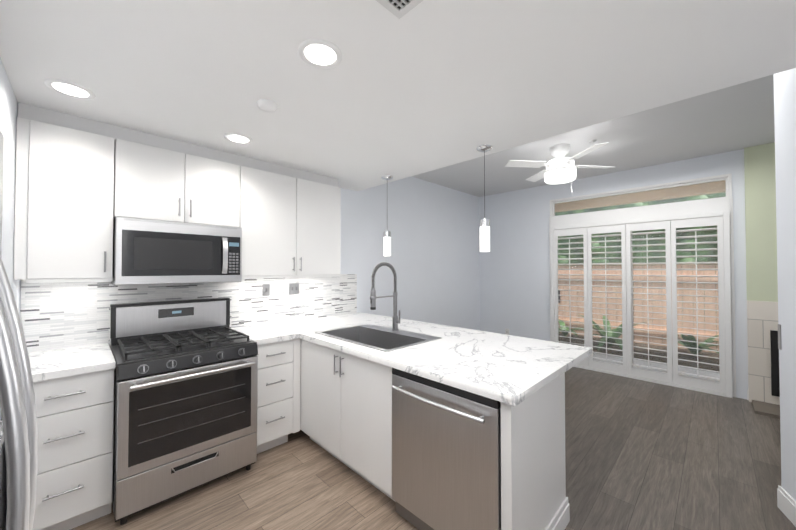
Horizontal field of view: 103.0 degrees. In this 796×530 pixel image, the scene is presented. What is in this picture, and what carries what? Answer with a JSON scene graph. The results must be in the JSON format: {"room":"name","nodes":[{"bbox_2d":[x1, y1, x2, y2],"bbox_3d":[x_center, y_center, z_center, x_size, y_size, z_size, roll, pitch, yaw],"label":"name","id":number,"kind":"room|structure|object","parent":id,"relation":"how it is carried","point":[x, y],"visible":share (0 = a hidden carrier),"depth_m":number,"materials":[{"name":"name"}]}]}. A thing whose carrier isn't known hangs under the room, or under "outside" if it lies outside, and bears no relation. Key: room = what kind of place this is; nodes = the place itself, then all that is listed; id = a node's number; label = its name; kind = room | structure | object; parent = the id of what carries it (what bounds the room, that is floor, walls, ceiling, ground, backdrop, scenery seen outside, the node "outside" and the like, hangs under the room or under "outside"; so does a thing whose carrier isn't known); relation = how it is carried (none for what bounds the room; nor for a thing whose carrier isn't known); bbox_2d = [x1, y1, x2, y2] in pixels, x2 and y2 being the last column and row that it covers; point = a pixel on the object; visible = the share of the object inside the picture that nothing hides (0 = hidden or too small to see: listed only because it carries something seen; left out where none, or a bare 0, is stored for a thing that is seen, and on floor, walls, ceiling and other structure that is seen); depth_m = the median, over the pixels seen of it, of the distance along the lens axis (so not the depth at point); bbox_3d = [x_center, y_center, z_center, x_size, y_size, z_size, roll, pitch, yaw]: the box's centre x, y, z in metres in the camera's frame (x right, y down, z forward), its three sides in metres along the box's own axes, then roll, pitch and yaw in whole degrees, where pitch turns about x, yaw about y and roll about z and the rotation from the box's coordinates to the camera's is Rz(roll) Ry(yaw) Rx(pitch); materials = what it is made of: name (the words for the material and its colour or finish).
{"room":"kitchen","nodes":[
{"label":"kitchen","id":0,"kind":"room"},
{"bbox_2d":[0,58,795,529],"bbox_3d":[0.832,0.031,2.088,4.640,2.890,6.570,-1,-1,45],"label":"wall","id":1,"kind":"structure","parent":0,"point":[448,272],"depth_m":4.36,"materials":[{"name":"paint"}]},
{"bbox_2d":[14,102,117,281],"bbox_3d":[-2.105,-0.417,2.024,0.324,1.014,0.411,-1,-1,45],"label":"upper cabinet","id":2,"kind":"object","parent":1,"relation":"attached to","point":[66,184],"depth_m":1.90,"materials":[{"name":"white wood"}]},
{"bbox_2d":[118,126,189,222],"bbox_3d":[-1.822,-0.613,2.311,0.324,0.614,0.383,-1,-1,45],"label":"upper cabinet","id":3,"kind":"object","parent":1,"relation":"attached to","point":[151,167],"depth_m":2.20,"materials":[{"name":"white wood"}]},
{"bbox_2d":[111,217,241,284],"bbox_3d":[-1.646,-0.079,2.397,0.435,0.440,0.760,-1,-1,45],"label":"microwave","id":4,"kind":"object","parent":3,"relation":"attached to","point":[147,251],"visible":1,"depth_m":2.21,"materials":[{"name":"metal"}]},
{"bbox_2d":[186,143,241,227],"bbox_3d":[-1.551,-0.608,2.582,0.324,0.614,0.383,-1,-1,45],"label":"upper cabinet","id":5,"kind":"object","parent":1,"relation":"attached to","point":[213,176],"depth_m":2.47,"materials":[{"name":"white wood"}]},
{"bbox_2d":[242,156,297,277],"bbox_3d":[-1.238,-0.403,2.892,0.324,1.014,0.496,-1,-1,45],"label":"upper cabinet","id":6,"kind":"object","parent":1,"relation":"attached to","point":[269,190],"depth_m":2.78,"materials":[{"name":"white wood"}]},
{"bbox_2d":[298,169,341,277],"bbox_3d":[-0.887,-0.397,3.243,0.324,1.014,0.496,-1,-1,45],"label":"upper cabinet","id":7,"kind":"object","parent":1,"relation":"attached to","point":[319,196],"depth_m":3.12,"materials":[{"name":"white wood"}]},
{"bbox_2d":[545,497,569,529],"bbox_3d":[0.718,1.401,1.559,0.017,0.135,0.682,-1,-1,45],"label":"baseboard","id":8,"kind":"structure","parent":1,"relation":"attached to","point":[561,519],"depth_m":1.73,"materials":[{"name":"white wood"}]},
{"bbox_2d":[552,177,728,216],"bbox_3d":[3.149,-0.872,4.351,1.931,0.245,0.045,-1,-1,45],"label":"transom window","id":9,"kind":"structure","parent":1,"relation":"in","point":[656,188],"depth_m":4.18,"materials":[{"name":"clear glass"}]},
{"bbox_2d":[550,211,732,397],"bbox_3d":[3.075,0.459,4.256,1.936,2.105,0.080,-1,-1,45],"label":"shutters","id":10,"kind":"object","parent":1,"relation":"attached to","point":[721,222],"visible":0.96,"depth_m":4.04,"materials":[{"name":"white wood"}]},
{"bbox_2d":[549,173,735,397],"bbox_3d":[3.140,0.245,4.325,1.996,2.535,0.138,-1,-1,45],"label":"window","id":11,"kind":"structure","parent":1,"relation":"attached to","point":[706,206],"depth_m":4.12,"materials":[{"name":"white wood"}]},
{"bbox_2d":[778,324,780,349],"bbox_3d":[2.305,0.439,1.911,0.004,0.150,0.026,0,-1,28],"label":"light switch","id":12,"kind":"object","parent":1,"relation":"attached to","point":[779,336],"visible":1,"depth_m":1.91,"materials":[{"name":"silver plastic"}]},
{"bbox_2d":[777,485,795,526],"bbox_3d":[1.516,1.384,0.414,1.016,0.130,3.265,-1,-1,45],"label":"baseboard","id":13,"kind":"structure","parent":1,"relation":"attached to","point":[786,506],"depth_m":1.84,"materials":[{"name":"white wood"}]},
{"bbox_2d":[0,0,795,196],"bbox_3d":[0.790,-1.178,2.150,4.520,0.510,6.570,-1,-1,45],"label":"ceiling","id":14,"kind":"structure","parent":0,"point":[438,92],"depth_m":1.58,"materials":[{"name":"paint"}]},
{"bbox_2d":[44,79,95,99],"bbox_3d":[-1.738,-0.925,1.682,0.190,0.010,0.190,-1,-1,45],"label":"recessed light","id":15,"kind":"object","parent":14,"relation":"in","point":[69,89],"visible":1,"depth_m":1.68,"materials":[{"name":"white plastic"}]},
{"bbox_2d":[224,133,252,143],"bbox_3d":[-1.165,-0.915,2.311,0.190,0.010,0.190,-1,-1,45],"label":"recessed light","id":16,"kind":"object","parent":14,"relation":"in","point":[237,138],"visible":1,"depth_m":2.31,"materials":[{"name":"white plastic"}]},
{"bbox_2d":[257,99,277,111],"bbox_3d":[-0.755,-0.912,1.830,0.110,0.032,0.110,-1,-1,45],"label":"smoke detector","id":17,"kind":"object","parent":14,"relation":"attached to","point":[266,105],"visible":1,"depth_m":1.80,"materials":[{"name":"white plastic"}]},
{"bbox_2d":[298,39,341,68],"bbox_3d":[-0.345,-0.929,1.407,0.190,0.010,0.190,-1,-1,45],"label":"recessed light","id":18,"kind":"object","parent":14,"relation":"in","point":[321,53],"visible":1,"depth_m":1.40,"materials":[{"name":"white plastic"}]},
{"bbox_2d":[381,175,392,255],"bbox_3d":[-0.112,-0.494,3.274,0.124,0.820,0.124,-1,-1,45],"label":"pendant light","id":19,"kind":"object","parent":14,"relation":"hanging from","point":[386,242],"visible":1,"depth_m":3.24,"materials":[{"name":"white glass"}]},
{"bbox_2d":[376,0,422,18],"bbox_3d":[0.005,-0.934,1.036,0.236,0.012,0.236,-1,-1,45],"label":"ceiling vent","id":20,"kind":"object","parent":14,"relation":"in","point":[398,9],"visible":1,"depth_m":1.14,"materials":[{"name":"white metal"}]},
{"bbox_2d":[476,145,492,251],"bbox_3d":[0.680,-0.507,2.482,0.124,0.820,0.124,-1,-1,45],"label":"pendant light","id":21,"kind":"object","parent":14,"relation":"hanging from","point":[484,223],"visible":1,"depth_m":2.45,"materials":[{"name":"white glass"}]},
{"bbox_2d":[505,142,613,191],"bbox_3d":[1.783,-1.044,3.482,0.951,0.494,0.951,-1,-1,38],"label":"ceiling fan","id":22,"kind":"object","parent":14,"relation":"hanging from","point":[560,168],"visible":1,"depth_m":3.40,"materials":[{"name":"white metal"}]},
{"bbox_2d":[70,367,795,529],"bbox_3d":[0.754,1.526,2.071,4.520,0.100,6.470,-1,-1,45],"label":"floor","id":23,"kind":"structure","parent":0,"point":[642,455],"depth_m":2.17,"materials":[{"name":"brown wood"}]},
{"bbox_2d":[0,130,37,529],"bbox_3d":[-0.857,0.561,0.072,0.912,1.765,1.012,-1,-1,45],"label":"refrigerator","id":24,"kind":"object","parent":23,"relation":"on","point":[18,431],"visible":1,"depth_m":0.39,"materials":[{"name":"metal"}]},
{"bbox_2d":[33,359,114,529],"bbox_3d":[-1.992,1.036,1.902,0.636,0.876,0.387,-1,-1,45],"label":"base cabinet","id":25,"kind":"object","parent":23,"relation":"on","point":[75,416],"depth_m":1.71,"materials":[{"name":"white wood"}]},
{"bbox_2d":[28,342,115,381],"bbox_3d":[-1.991,0.578,1.894,0.663,0.040,0.411,-1,-1,45],"label":"countertop","id":26,"kind":"structure","parent":25,"relation":"on","point":[71,361],"depth_m":1.81,"materials":[{"name":"white stone"}]},
{"bbox_2d":[110,298,257,524],"bbox_3d":[-1.503,0.881,2.235,0.769,1.195,0.762,-1,-1,45],"label":"gas range","id":27,"kind":"object","parent":23,"relation":"on","point":[185,393],"visible":1,"depth_m":2.02,"materials":[{"name":"silver metal"}]},
{"bbox_2d":[229,326,301,453],"bbox_3d":[-1.173,1.049,2.721,0.636,0.876,0.381,-1,-1,45],"label":"base cabinet","id":28,"kind":"object","parent":23,"relation":"on","point":[275,414],"depth_m":2.50,"materials":[{"name":"white wood"}]},
{"bbox_2d":[278,318,361,441],"bbox_3d":[-0.833,1.054,3.020,0.694,0.876,0.642,-1,-1,45],"label":"base cabinet","id":29,"kind":"object","parent":23,"relation":"on","point":[327,399],"depth_m":2.44,"materials":[{"name":"white wood"}]},
{"bbox_2d":[262,338,289,345],"bbox_3d":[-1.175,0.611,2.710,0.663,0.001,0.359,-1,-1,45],"label":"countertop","id":30,"kind":"structure","parent":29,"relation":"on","point":[287,339],"depth_m":2.48,"materials":[{"name":"white stone"}]},
{"bbox_2d":[302,318,565,405],"bbox_3d":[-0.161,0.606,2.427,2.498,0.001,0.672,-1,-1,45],"label":"countertop","id":31,"kind":"structure","parent":29,"relation":"on","point":[508,381],"depth_m":1.68,"materials":[{"name":"white stone"}]},
{"bbox_2d":[318,326,429,385],"bbox_3d":[-0.214,0.678,2.490,0.812,0.230,0.405,-1,-1,45],"label":"sink","id":32,"kind":"object","parent":31,"relation":"in","point":[384,342],"depth_m":2.30,"materials":[{"name":"grey metal"}]},
{"bbox_2d":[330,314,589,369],"bbox_3d":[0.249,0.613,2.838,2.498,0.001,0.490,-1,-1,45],"label":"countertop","id":33,"kind":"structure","parent":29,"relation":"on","point":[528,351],"depth_m":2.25,"materials":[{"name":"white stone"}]},
{"bbox_2d":[392,368,500,529],"bbox_3d":[0.385,1.026,1.791,0.668,0.851,0.640,-1,-1,45],"label":"dishwasher","id":34,"kind":"object","parent":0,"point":[446,457],"visible":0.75,"depth_m":1.57,"materials":[{"name":"metal"}]},
{"bbox_2d":[744,142,779,418],"bbox_3d":[4.134,0.047,3.030,1.060,2.890,0.570,-1,-1,45],"label":"wall","id":35,"kind":"structure","parent":0,"point":[761,283],"depth_m":3.40,"materials":[{"name":"green paint"}]},
{"label":"outside","id":36,"kind":"structure","parent":0,"visible":0},
{"bbox_2d":[593,337,719,381],"bbox_3d":[4.684,1.602,5.495,11.000,0.100,3.930,-1,-1,45],"label":"ground","id":37,"kind":"structure","parent":36,"point":[662,366],"depth_m":4.71,"materials":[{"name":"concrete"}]},
{"bbox_2d":[558,262,718,352],"bbox_3d":[4.125,0.738,4.986,11.054,1.570,2.240,-1,-1,45],"label":"fence","id":38,"kind":"object","parent":37,"relation":"on","point":[650,290],"depth_m":5.93,"materials":[{"name":"brown wood"}]},
{"bbox_2d":[559,333,719,372],"bbox_3d":[4.483,1.513,5.294,10.000,0.070,1.100,-1,-1,45],"label":"garden bed","id":39,"kind":"object","parent":37,"relation":"on","point":[688,357],"depth_m":5.28,"materials":[{"name":"soil"}]},
{"bbox_2d":[558,315,583,335],"label":"garden plants","id":40,"kind":"object","parent":39,"relation":"on","point":[560,323],"depth_m":6.51,"materials":[{"name":"green plant"}]},
{"bbox_2d":[592,316,622,350],"label":"garden plants","id":41,"kind":"object","parent":39,"relation":"on","point":[610,340],"depth_m":5.75,"materials":[{"name":"green plant"}]},
{"bbox_2d":[678,334,718,355],"label":"garden plants","id":42,"kind":"object","parent":39,"relation":"on","point":[685,344],"depth_m":4.98,"materials":[{"name":"green plant"}]},
{"bbox_2d":[555,192,725,348],"bbox_3d":[5.678,-0.801,6.528,11.000,4.698,2.002,-1,-1,45],"label":"hedge","id":43,"kind":"object","parent":37,"relation":"on","point":[702,239],"depth_m":6.15,"materials":[{"name":"green plant"}]},
{"bbox_2d":[555,180,725,212],"bbox_3d":[3.681,0.111,4.514,11.000,2.810,0.870,-1,-1,45],"label":"pergola","id":44,"kind":"object","parent":37,"relation":"on","point":[695,188],"depth_m":4.83,"materials":[{"name":"brown wood"}]}
]}

